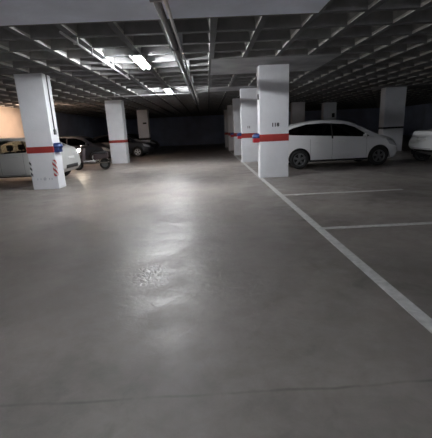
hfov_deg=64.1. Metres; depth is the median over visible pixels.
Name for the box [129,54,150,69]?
lamp
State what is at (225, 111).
concrete pillar
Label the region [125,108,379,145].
wall
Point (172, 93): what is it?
cable conduit
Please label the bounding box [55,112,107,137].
wall
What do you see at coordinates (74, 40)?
cable conduit
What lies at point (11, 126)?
wall
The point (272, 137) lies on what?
concrete pillar
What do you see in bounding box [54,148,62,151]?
lamp
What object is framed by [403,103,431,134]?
wall
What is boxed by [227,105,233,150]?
concrete pillar
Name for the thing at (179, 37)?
ceiling pipe
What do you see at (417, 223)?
parking line
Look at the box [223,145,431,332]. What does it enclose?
parking line
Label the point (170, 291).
floor
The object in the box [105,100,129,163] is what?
concrete pillar
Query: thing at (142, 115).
concrete pillar
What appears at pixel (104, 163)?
motor scooter
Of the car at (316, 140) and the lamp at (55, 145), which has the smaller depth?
the lamp at (55, 145)
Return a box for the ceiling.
[0,0,431,118]
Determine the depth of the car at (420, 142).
11.93 m
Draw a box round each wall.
[0,106,26,152]
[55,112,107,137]
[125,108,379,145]
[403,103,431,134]
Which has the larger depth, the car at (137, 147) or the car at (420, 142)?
the car at (137, 147)
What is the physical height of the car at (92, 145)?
1.487 m
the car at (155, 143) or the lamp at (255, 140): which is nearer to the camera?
the lamp at (255, 140)
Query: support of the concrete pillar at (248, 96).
on the floor
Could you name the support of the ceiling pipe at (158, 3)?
attached to the ceiling
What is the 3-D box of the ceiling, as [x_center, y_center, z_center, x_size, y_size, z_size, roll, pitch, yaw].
[4.902,-5.911,14.985,34.400,0.240,50.400,-3,14,-1]
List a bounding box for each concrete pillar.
[14,73,65,189]
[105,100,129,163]
[136,109,151,153]
[224,110,228,146]
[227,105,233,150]
[230,98,240,154]
[237,88,257,161]
[252,64,288,177]
[290,102,304,124]
[321,102,336,119]
[378,86,406,150]
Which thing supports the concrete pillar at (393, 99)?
on the floor
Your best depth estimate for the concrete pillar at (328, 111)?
25.84 m
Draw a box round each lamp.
[53,143,62,147]
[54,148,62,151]
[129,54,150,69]
[163,88,172,93]
[252,133,259,137]
[253,138,259,142]
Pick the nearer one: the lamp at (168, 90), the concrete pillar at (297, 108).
the lamp at (168, 90)
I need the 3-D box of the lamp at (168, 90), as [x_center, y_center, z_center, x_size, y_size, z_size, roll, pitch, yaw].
[-1.877,-5.065,13.629,0.260,0.125,1.390,-3,14,-1]
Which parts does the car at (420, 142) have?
number plate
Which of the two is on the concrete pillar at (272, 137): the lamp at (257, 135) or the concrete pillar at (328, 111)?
the lamp at (257, 135)
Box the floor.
[0,135,431,437]
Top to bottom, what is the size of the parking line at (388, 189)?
0.003 m
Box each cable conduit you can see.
[59,31,105,62]
[86,93,188,97]
[110,64,129,79]
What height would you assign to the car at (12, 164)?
1.487 m
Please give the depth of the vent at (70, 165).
12.04 m
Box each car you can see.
[0,137,80,177]
[59,136,110,162]
[93,135,154,156]
[127,134,159,147]
[288,120,396,168]
[409,129,431,160]
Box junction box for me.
[102,59,109,65]
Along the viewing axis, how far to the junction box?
7.75 m
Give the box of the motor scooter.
[76,145,110,169]
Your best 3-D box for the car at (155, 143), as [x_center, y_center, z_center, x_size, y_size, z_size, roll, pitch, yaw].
[-6.990,-6.369,28.853,4.360,1.487,2.037,-3,14,-1]
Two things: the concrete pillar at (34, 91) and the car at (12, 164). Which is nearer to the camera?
the concrete pillar at (34, 91)
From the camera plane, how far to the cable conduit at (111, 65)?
8.86 m
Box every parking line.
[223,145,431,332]
[284,189,402,195]
[322,222,431,228]
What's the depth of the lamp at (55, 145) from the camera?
9.61 m
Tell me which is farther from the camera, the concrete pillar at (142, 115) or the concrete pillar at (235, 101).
the concrete pillar at (142, 115)
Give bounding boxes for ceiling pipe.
[149,0,197,104]
[162,0,198,104]
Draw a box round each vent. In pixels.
[67,162,77,168]
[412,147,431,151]

